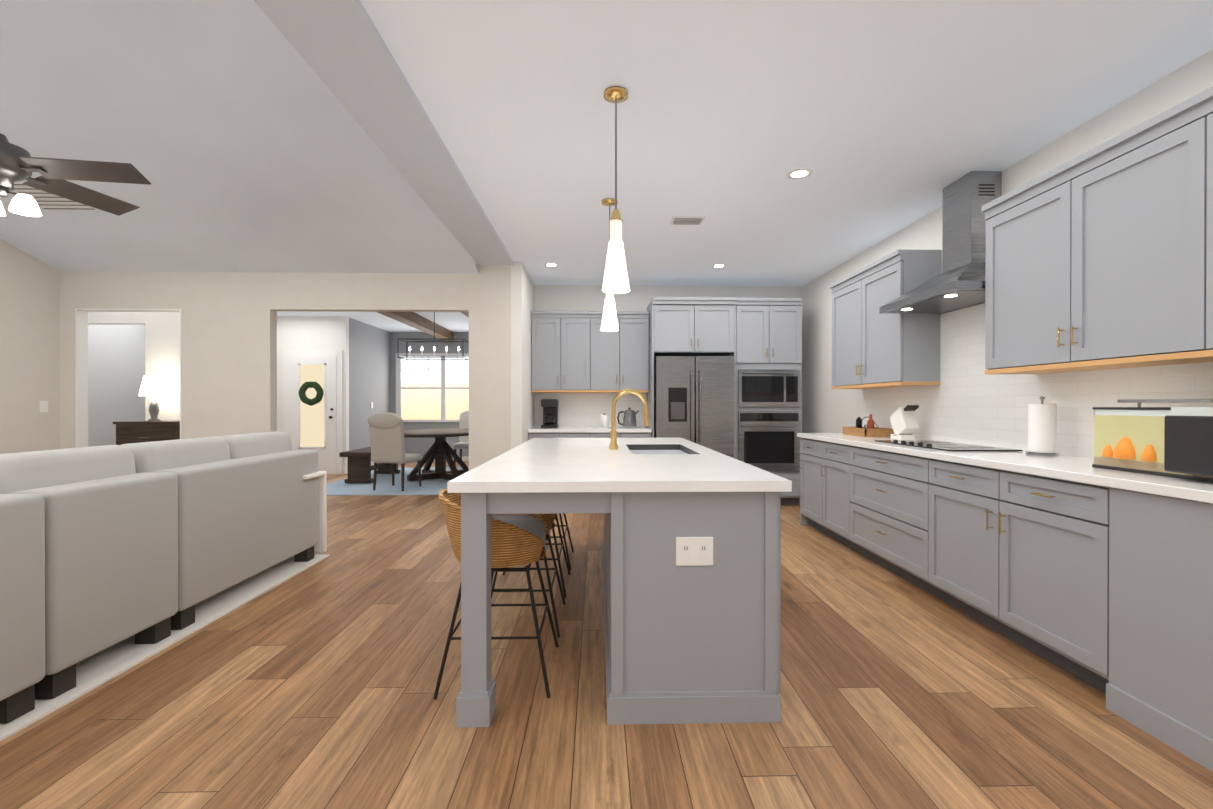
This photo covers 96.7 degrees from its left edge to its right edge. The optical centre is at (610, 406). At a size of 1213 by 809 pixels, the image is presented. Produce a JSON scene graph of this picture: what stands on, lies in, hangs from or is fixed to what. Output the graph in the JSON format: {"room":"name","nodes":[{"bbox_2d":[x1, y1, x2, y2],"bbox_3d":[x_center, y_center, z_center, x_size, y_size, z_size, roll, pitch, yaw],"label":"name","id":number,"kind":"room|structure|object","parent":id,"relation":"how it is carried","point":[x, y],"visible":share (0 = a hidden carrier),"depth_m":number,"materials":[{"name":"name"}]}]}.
{"room":"open-plan kitchen","nodes":[
{"label":"open-plan kitchen","id":0,"kind":"room"},
{"bbox_2d":[0,239,59,453],"bbox_3d":[-5.888,-0.655,2.530,0.120,3.725,6.740,0,0,-1],"label":"wall","id":1,"kind":"structure","parent":0,"point":[29,334],"depth_m":5.46,"materials":[{"name":"paint"}]},
{"bbox_2d":[40,401,47,411],"bbox_3d":[-5.895,-0.005,5.614,0.005,0.120,0.080,0,0,-1],"label":"switch plate","id":2,"kind":"object","parent":1,"relation":"attached to","point":[43,406],"depth_m":5.61,"materials":[{"name":"white plastic"}]},
{"bbox_2d":[88,324,144,446],"bbox_3d":[-7.422,-0.203,7.959,0.120,2.780,1.680,0,0,-1],"label":"wall","id":3,"kind":"structure","parent":0,"point":[116,363],"depth_m":7.98,"materials":[{"name":"white paint"}]},
{"bbox_2d":[88,312,179,420],"bbox_3d":[-5.997,-0.200,7.091,2.930,2.780,0.120,0,0,-1],"label":"wall","id":4,"kind":"structure","parent":0,"point":[162,343],"depth_m":7.02,"materials":[{"name":"white paint"}]},
{"bbox_2d":[0,0,477,272],"bbox_3d":[-3.594,-1.980,2.578,4.470,1.075,6.500,0,0,-1],"label":"ceiling","id":5,"kind":"structure","parent":0,"point":[235,135],"depth_m":4.09,"materials":[{"name":"white paint"}]},
{"bbox_2d":[13,181,99,209],"bbox_3d":[-4.776,-1.801,4.612,0.500,0.113,0.348,0,0,-1],"label":"ceiling vent","id":6,"kind":"object","parent":5,"relation":"in","point":[44,200],"visible":0.4,"depth_m":4.66,"materials":[{"name":"white"}]},
{"bbox_2d":[0,133,150,216],"bbox_3d":[-2.938,-1.592,2.611,1.215,1.648,1.222,0,0,-1],"label":"ceiling fan","id":7,"kind":"object","parent":5,"relation":"hanging from","point":[17,163],"visible":1,"depth_m":2.66,"materials":[{"name":"wood"}]},
{"bbox_2d":[59,264,510,470],"bbox_3d":[-3.494,-0.196,5.898,4.820,2.780,0.120,0,0,-1],"label":"wall","id":8,"kind":"structure","parent":0,"point":[228,353],"depth_m":5.83,"materials":[{"name":"paint"}]},
{"bbox_2d":[75,309,180,447],"bbox_3d":[-5.179,0.070,5.858,1.110,2.250,0.124,0,0,-1],"label":"door frame","id":9,"kind":"structure","parent":8,"relation":"attached to","point":[81,321],"depth_m":5.83,"materials":[{"name":"white"}]},
{"bbox_2d":[277,316,348,473],"bbox_3d":[-5.328,-0.209,9.567,1.320,2.780,0.120,0,0,-1],"label":"wall","id":10,"kind":"structure","parent":0,"point":[312,332],"depth_m":9.50,"materials":[{"name":"white paint"}]},
{"bbox_2d":[283,350,342,473],"bbox_3d":[-5.226,0.091,9.443,1.020,2.180,0.127,0,0,-1],"label":"front door","id":11,"kind":"structure","parent":10,"relation":"in","point":[313,398],"depth_m":9.46,"materials":[{"name":"white wood"}]},
{"bbox_2d":[349,318,389,460],"bbox_3d":[-4.752,-0.213,10.600,0.120,2.780,1.920,0,0,-1],"label":"wall","id":12,"kind":"structure","parent":0,"point":[369,364],"depth_m":10.33,"materials":[{"name":"grey paint"}]},
{"bbox_2d":[254,0,513,264],"bbox_3d":[-1.169,-2.028,2.633,0.380,0.980,6.500,0,0,-1],"label":"ceiling beam","id":13,"kind":"structure","parent":0,"point":[341,48],"depth_m":2.73,"materials":[{"name":"grey paint"}]},
{"bbox_2d":[390,332,468,455],"bbox_3d":[-3.026,-0.217,11.660,3.620,2.780,0.120,0,0,-1],"label":"wall","id":14,"kind":"structure","parent":0,"point":[422,446],"depth_m":11.58,"materials":[{"name":"grey paint"}]},
{"bbox_2d":[396,353,468,421],"bbox_3d":[-3.114,-0.412,11.573,2.940,1.470,0.040,0,0,-1],"label":"dining room window","id":15,"kind":"structure","parent":14,"relation":"in","point":[432,390],"depth_m":11.57,"materials":[{"name":"white"}]},
{"bbox_2d":[414,456,468,461],"bbox_3d":[-2.972,1.118,11.599,3.485,0.110,0.015,0,0,-1],"label":"baseboard","id":16,"kind":"structure","parent":14,"relation":"attached to","point":[465,458],"depth_m":11.59,"materials":[{"name":"white"}]},
{"bbox_2d":[511,262,533,448],"bbox_3d":[-1.091,-0.207,8.828,0.120,2.780,5.870,0,0,-1],"label":"wall","id":17,"kind":"structure","parent":0,"point":[522,394],"depth_m":5.90,"materials":[{"name":"white paint"}]},
{"bbox_2d":[0,461,1212,808],"bbox_3d":[-2.354,1.248,5.019,10.120,0.100,13.440,0,0,-1],"label":"floor","id":18,"kind":"structure","parent":0,"point":[314,685],"depth_m":2.10,"materials":[{"name":"brown wood"}]},
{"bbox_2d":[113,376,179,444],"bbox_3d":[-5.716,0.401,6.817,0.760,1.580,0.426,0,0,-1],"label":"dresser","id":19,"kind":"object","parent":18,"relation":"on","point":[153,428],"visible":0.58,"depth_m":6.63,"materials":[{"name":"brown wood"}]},
{"bbox_2d":[0,555,329,740],"bbox_3d":[-3.743,1.200,2.746,3.040,0.012,3.120,0,0,-1],"label":"living room rug","id":20,"kind":"object","parent":18,"relation":"on","point":[102,667],"visible":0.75,"depth_m":2.69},
{"bbox_2d":[0,431,326,723],"bbox_3d":[-3.118,0.693,2.671,1.785,1.001,3.245,0,0,-1],"label":"sofa","id":21,"kind":"object","parent":20,"relation":"on","point":[107,546],"visible":1,"depth_m":2.58,"materials":[{"name":"fabric"}]},
{"bbox_2d":[326,467,468,495],"bbox_3d":[-2.851,1.178,8.833,3.000,0.010,3.150,0,0,-1],"label":"dining rug","id":22,"kind":"object","parent":18,"relation":"on","point":[384,486],"visible":0.36,"depth_m":7.97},
{"bbox_2d":[339,447,400,482],"bbox_3d":[-3.882,0.925,8.884,0.440,0.484,1.500,0,0,-1],"label":"bench","id":23,"kind":"object","parent":22,"relation":"on","point":[360,467],"visible":0.71,"depth_m":8.28,"materials":[{"name":"brown wood"}]},
{"bbox_2d":[367,412,421,490],"bbox_3d":[-3.066,0.624,7.710,0.500,1.098,0.605,0,0,11],"label":"dining chair","id":24,"kind":"object","parent":22,"relation":"on","point":[387,441],"visible":1,"depth_m":7.47,"materials":[{"name":"fabric"}]},
{"bbox_2d":[404,428,468,480],"bbox_3d":[-2.803,0.783,8.908,1.400,0.769,2.030,0,0,-1],"label":"dining table","id":25,"kind":"object","parent":22,"relation":"on","point":[441,451],"visible":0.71,"depth_m":8.77,"materials":[{"name":"brown wood"}]},
{"bbox_2d":[453,411,468,465],"bbox_3d":[-2.685,0.614,10.313,0.500,1.098,0.605,0,0,-1],"label":"dining chair","id":26,"kind":"object","parent":22,"relation":"on","point":[462,443],"visible":0.4,"depth_m":10.45,"materials":[{"name":"fabric"}]},
{"bbox_2d":[433,488,558,699],"bbox_3d":[-0.513,0.793,2.469,0.522,0.832,0.531,0,0,-1],"label":"stool","id":27,"kind":"object","parent":18,"relation":"on","point":[518,539],"visible":0.62,"depth_m":2.29,"materials":[{"name":"wicker"}]},
{"bbox_2d":[491,513,565,637],"bbox_3d":[-0.526,0.791,3.049,0.522,0.832,0.531,0,0,-1],"label":"stool","id":28,"kind":"object","parent":18,"relation":"on","point":[549,519],"visible":0.27,"depth_m":2.91,"materials":[{"name":"metal"}]},
{"bbox_2d":[491,513,569,598],"bbox_3d":[-0.540,0.788,3.628,0.522,0.832,0.531,0,0,-1],"label":"stool","id":29,"kind":"object","parent":18,"relation":"on","point":[555,543],"visible":0.1,"depth_m":3.46,"materials":[{"name":"metal"}]},
{"bbox_2d":[506,513,573,569],"bbox_3d":[-0.553,0.786,4.208,0.522,0.832,0.531,0,0,-1],"label":"stool","id":30,"kind":"object","parent":18,"relation":"on","point":[564,533],"visible":0.06,"depth_m":4.04,"materials":[{"name":"metal"}]},
{"bbox_2d":[529,433,563,439],"bbox_3d":[-0.766,0.746,6.726,0.425,0.890,0.649,0,0,-1],"label":"base cabinet","id":31,"kind":"object","parent":18,"relation":"on","point":[531,435],"depth_m":6.40,"materials":[{"name":"grey wood"}]},
{"bbox_2d":[528,425,651,432],"bbox_3d":[-0.248,0.281,6.727,1.462,0.040,0.667,0,0,-1],"label":"countertop","id":32,"kind":"structure","parent":31,"relation":"on","point":[562,428],"depth_m":6.43,"materials":[{"name":"white stone"}]},
{"bbox_2d":[541,399,558,427],"bbox_3d":[-0.753,0.081,6.751,0.200,0.359,0.260,0,0,-1],"label":"coffee maker","id":33,"kind":"object","parent":32,"relation":"on","point":[550,413],"visible":1,"depth_m":6.65,"materials":[{"name":"grey plastic"}]},
{"bbox_2d":[600,413,608,427],"bbox_3d":[-0.075,0.167,6.838,0.108,0.185,0.108,0,0,-13],"label":"canister","id":34,"kind":"object","parent":32,"relation":"on","point":[604,419],"depth_m":6.79,"materials":[{"name":"white ceramic"}]},
{"bbox_2d":[617,407,638,427],"bbox_3d":[0.227,0.133,6.794,0.207,0.255,0.207,0,0,44],"label":"kettle","id":35,"kind":"object","parent":32,"relation":"on","point":[629,419],"depth_m":6.73,"materials":[{"name":"silver metal"}]},
{"bbox_2d":[564,433,595,437],"bbox_3d":[-0.430,0.746,6.734,0.483,0.890,0.649,0,0,-1],"label":"base cabinet","id":36,"kind":"object","parent":18,"relation":"on","point":[566,435],"depth_m":6.41,"materials":[{"name":"grey wood"}]},
{"bbox_2d":[596,433,627,437],"bbox_3d":[-0.066,0.746,6.742,0.483,0.890,0.649,0,0,-1],"label":"base cabinet","id":37,"kind":"object","parent":18,"relation":"on","point":[598,435],"depth_m":6.42,"materials":[{"name":"grey wood"}]},
{"bbox_2d":[456,494,780,726],"bbox_3d":[0.009,0.759,3.370,1.240,0.890,2.650,0,0,-1],"label":"kitchen island","id":38,"kind":"object","parent":18,"relation":"on","point":[691,547],"depth_m":2.07,"materials":[{"name":"wood"}]},
{"bbox_2d":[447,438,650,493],"bbox_3d":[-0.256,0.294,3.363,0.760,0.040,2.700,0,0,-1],"label":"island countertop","id":39,"kind":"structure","parent":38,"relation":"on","point":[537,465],"depth_m":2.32,"materials":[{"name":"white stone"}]},
{"bbox_2d":[609,389,649,449],"bbox_3d":[0.124,0.078,3.450,0.264,0.389,0.101,0,0,-1],"label":"faucet","id":40,"kind":"object","parent":39,"relation":"on","point":[613,444],"visible":1,"depth_m":3.46,"materials":[{"name":"gold metal"}]},
{"bbox_2d":[623,438,790,493],"bbox_3d":[0.389,0.294,3.377,0.530,0.040,2.700,0,0,-1],"label":"island countertop","id":41,"kind":"structure","parent":38,"relation":"on","point":[708,471],"depth_m":2.22,"materials":[{"name":"white stone"}]},
{"bbox_2d":[623,442,698,453],"bbox_3d":[0.321,0.389,3.526,0.400,0.229,0.800,0,0,-1],"label":"sink","id":42,"kind":"object","parent":41,"relation":"in","point":[635,447],"depth_m":3.92,"materials":[{"name":"silver metal"}]},
{"bbox_2d":[628,433,651,437],"bbox_3d":[0.270,0.746,6.750,0.425,0.890,0.649,0,0,-1],"label":"base cabinet","id":43,"kind":"object","parent":18,"relation":"on","point":[630,435],"depth_m":6.43,"materials":[{"name":"grey wood"}]},
{"bbox_2d":[654,356,733,457],"bbox_3d":[0.994,0.296,6.673,0.920,1.790,0.813,0,0,-1],"label":"fridge","id":44,"kind":"object","parent":18,"relation":"on","point":[694,399],"visible":0.58,"depth_m":6.33,"materials":[{"name":"silver metal"}]},
{"bbox_2d":[736,298,802,504],"bbox_3d":[1.892,-0.054,6.737,0.792,2.490,0.743,0,0,-1],"label":"tall cabinet","id":45,"kind":"object","parent":18,"relation":"on","point":[768,371],"visible":0.81,"depth_m":6.43,"materials":[{"name":"grey wood"}]},
{"bbox_2d":[799,438,816,528],"bbox_3d":[2.257,0.753,5.168,0.649,0.890,0.609,0,0,-1],"label":"base cabinet","id":46,"kind":"object","parent":18,"relation":"on","point":[808,448],"depth_m":5.27,"materials":[{"name":"grey wood"}]},
{"bbox_2d":[817,442,844,544],"bbox_3d":[2.268,0.755,4.686,0.649,0.890,0.589,0,0,-1],"label":"base cabinet","id":47,"kind":"object","parent":18,"relation":"on","point":[830,456],"depth_m":4.77,"materials":[{"name":"grey wood"}]},
{"bbox_2d":[845,446,924,589],"bbox_3d":[2.286,0.758,3.872,0.649,0.890,1.159,0,0,-1],"label":"base cabinet","id":48,"kind":"object","parent":18,"relation":"on","point":[885,493],"depth_m":3.84,"materials":[{"name":"grey wood"}]},
{"bbox_2d":[925,458,1088,683],"bbox_3d":[2.311,0.762,2.765,0.649,0.890,1.177,0,0,-1],"label":"base cabinet","id":49,"kind":"object","parent":18,"relation":"on","point":[1069,558],"depth_m":2.67,"materials":[{"name":"grey wood"}]},
{"bbox_2d":[1089,486,1212,771],"bbox_3d":[2.345,0.767,1.278,0.649,0.890,1.910,0,0,-1],"label":"base cabinet","id":50,"kind":"object","parent":18,"relation":"on","point":[1151,557],"depth_m":1.98,"materials":[{"name":"grey wood"}]},
{"bbox_2d":[797,434,1212,505],"bbox_3d":[2.297,0.296,2.898,0.672,0.040,5.195,0,0,-1],"label":"countertop","id":51,"kind":"structure","parent":50,"relation":"on","point":[1063,467],"depth_m":2.57,"materials":[{"name":"white stone"}]},
{"bbox_2d":[843,414,893,436],"bbox_3d":[2.388,0.167,5.003,0.260,0.200,0.440,0,0,-1],"label":"tray","id":52,"kind":"object","parent":51,"relation":"on","point":[868,429],"visible":0.98,"depth_m":4.86,"materials":[{"name":"brown wood"}]},
{"bbox_2d":[890,405,918,439],"bbox_3d":[2.421,0.126,4.434,0.110,0.285,0.262,0,0,-1],"label":"knife block","id":53,"kind":"object","parent":51,"relation":"on","point":[904,423],"visible":1,"depth_m":4.38,"materials":[{"name":"white plastic"}]},
{"bbox_2d":[875,440,1021,450],"bbox_3d":[2.306,0.257,3.771,0.460,0.029,0.900,0,0,-1],"label":"cooktop","id":54,"kind":"object","parent":51,"relation":"in","point":[941,445],"visible":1,"depth_m":3.65,"materials":[{"name":"black glass"}]},
{"bbox_2d":[1026,396,1058,455],"bbox_3d":[2.471,0.107,3.084,0.150,0.335,0.150,0,0,-1],"label":"paper towel holder","id":55,"kind":"object","parent":51,"relation":"on","point":[1042,428],"visible":1,"depth_m":3.04,"materials":[{"name":"white paper"}]},
{"bbox_2d":[1092,399,1212,481],"bbox_3d":[2.347,0.123,2.138,0.419,0.310,0.674,0,0,-1],"label":"toaster oven","id":56,"kind":"object","parent":51,"relation":"on","point":[1175,442],"visible":1,"depth_m":2.19,"materials":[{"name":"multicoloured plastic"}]},
{"bbox_2d":[534,285,801,432],"bbox_3d":[0.773,-0.200,7.145,3.530,2.780,0.120,0,0,-1],"label":"wall","id":57,"kind":"structure","parent":0,"point":[573,298],"depth_m":7.07,"materials":[{"name":"white paint"}]},
{"bbox_2d":[531,313,567,392],"bbox_3d":[-0.767,-0.682,6.868,0.430,0.945,0.354,0,0,-1],"label":"upper cabinet","id":58,"kind":"object","parent":57,"relation":"attached to","point":[549,330],"depth_m":6.70,"materials":[{"name":"grey wood"}]},
{"bbox_2d":[568,313,595,392],"bbox_3d":[-0.434,-0.682,6.876,0.493,0.945,0.354,0,0,-1],"label":"upper cabinet","id":59,"kind":"object","parent":57,"relation":"attached to","point":[586,370],"depth_m":6.71,"materials":[{"name":"grey wood"}]},
{"bbox_2d":[596,313,623,392],"bbox_3d":[-0.069,-0.682,6.884,0.493,0.945,0.354,0,0,-1],"label":"upper cabinet","id":60,"kind":"object","parent":57,"relation":"attached to","point":[609,344],"depth_m":6.72,"materials":[{"name":"grey wood"}]},
{"bbox_2d":[624,313,651,392],"bbox_3d":[0.265,-0.682,6.892,0.430,0.945,0.354,0,0,-1],"label":"upper cabinet","id":61,"kind":"object","parent":57,"relation":"attached to","point":[637,326],"depth_m":6.72,"materials":[{"name":"grey wood"}]},
{"bbox_2d":[648,297,735,356],"bbox_3d":[0.993,-0.956,6.745,0.960,0.615,0.679,0,0,-1],"label":"upper cabinet","id":62,"kind":"object","parent":57,"relation":"attached to","point":[679,328],"depth_m":6.41,"materials":[{"name":"grey wood"}]},
{"bbox_2d":[277,0,1212,331],"bbox_3d":[-2.354,-1.632,5.008,10.120,0.100,13.440,0,0,-1],"label":"ceiling","id":63,"kind":"structure","parent":0,"point":[882,119],"depth_m":2.83,"materials":[{"name":"white paint"}]},
{"bbox_2d":[377,312,468,340],"bbox_3d":[-2.775,-1.506,8.785,1.450,0.179,5.620,0,0,-1],"label":"ceiling beam","id":64,"kind":"structure","parent":63,"relation":"attached to","point":[417,321],"depth_m":9.51,"materials":[{"name":"brown wood"}]},
{"bbox_2d":[397,312,468,359],"bbox_3d":[-2.903,-1.192,8.898,1.054,0.807,0.416,0,0,-1],"label":"chandelier","id":65,"kind":"object","parent":63,"relation":"hanging from","point":[422,356],"visible":0.9,"depth_m":8.89,"materials":[{"name":"black metal"}]},
{"bbox_2d":[544,263,558,266],"bbox_3d":[-0.656,-1.583,6.007,0.168,0.006,0.168,0,0,26],"label":"recessed light","id":66,"kind":"object","parent":63,"relation":"in","point":[545,264],"depth_m":5.99,"materials":[{"name":"white"}]},
{"bbox_2d":[601,198,618,330],"bbox_3d":[-0.003,-1.083,4.133,0.142,0.989,0.142,0,0,-1],"label":"pendant light","id":67,"kind":"object","parent":63,"relation":"hanging from","point":[609,321],"visible":0.67,"depth_m":4.10,"materials":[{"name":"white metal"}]},
{"bbox_2d":[602,86,629,293],"bbox_3d":[0.029,-1.078,2.704,0.142,0.989,0.142,0,0,-1],"label":"pendant light","id":68,"kind":"object","parent":63,"relation":"hanging from","point":[615,281],"visible":1,"depth_m":2.67,"materials":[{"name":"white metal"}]},
{"bbox_2d":[670,216,704,224],"bbox_3d":[0.652,-1.573,4.557,0.270,0.014,0.180,0,0,-1],"label":"ceiling vent","id":69,"kind":"object","parent":63,"relation":"in","point":[687,220],"visible":1,"depth_m":4.53,"materials":[{"name":"white metal"}]},
{"bbox_2d":[711,264,726,267],"bbox_3d":[1.223,-1.583,6.050,0.168,0.006,0.168,0,0,-28],"label":"recessed light","id":70,"kind":"object","parent":63,"relation":"in","point":[715,265],"depth_m":6.03,"materials":[{"name":"white"}]},
{"bbox_2d":[786,168,812,179],"bbox_3d":[1.278,-1.574,3.641,0.168,0.006,0.168,0,0,-10],"label":"recessed light","id":71,"kind":"object","parent":63,"relation":"in","point":[800,173],"depth_m":3.63,"materials":[{"name":"white"}]},
{"bbox_2d":[802,49,1212,432],"bbox_3d":[2.697,-0.184,2.828,0.120,2.780,8.840,0,0,-1],"label":"wall","id":72,"kind":"structure","parent":0,"point":[826,408],"depth_m":4.53,"materials":[{"name":"white paint"}]},
{"bbox_2d":[829,250,944,389],"bbox_3d":[2.426,-0.701,4.855,0.324,1.000,1.250,0,0,-1],"label":"upper cabinet","id":73,"kind":"object","parent":72,"relation":"attached to","point":[870,348],"depth_m":4.46,"materials":[{"name":"grey wood"}]},
{"bbox_2d":[880,171,1001,313],"bbox_3d":[2.364,-1.149,3.767,0.497,0.851,0.900,0,0,-1],"label":"range hood","id":74,"kind":"object","parent":72,"relation":"attached to","point":[958,283],"visible":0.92,"depth_m":3.64,"materials":[{"name":"silver metal"}]},
{"bbox_2d":[981,110,1212,373],"bbox_3d":[2.476,-0.708,2.679,0.324,0.970,1.265,0,0,-1],"label":"upper cabinet","id":75,"kind":"object","parent":72,"relation":"attached to","point":[1083,262],"depth_m":2.60,"materials":[{"name":"grey wood"}]},
{"bbox_2d":[1181,94,1212,357],"bbox_3d":[2.502,-0.703,1.511,0.324,0.970,1.328,0,0,-1],"label":"upper cabinet","id":76,"kind":"object","parent":72,"relation":"attached to","point":[1196,118],"depth_m":2.13,"materials":[{"name":"grey wood"}]}
]}

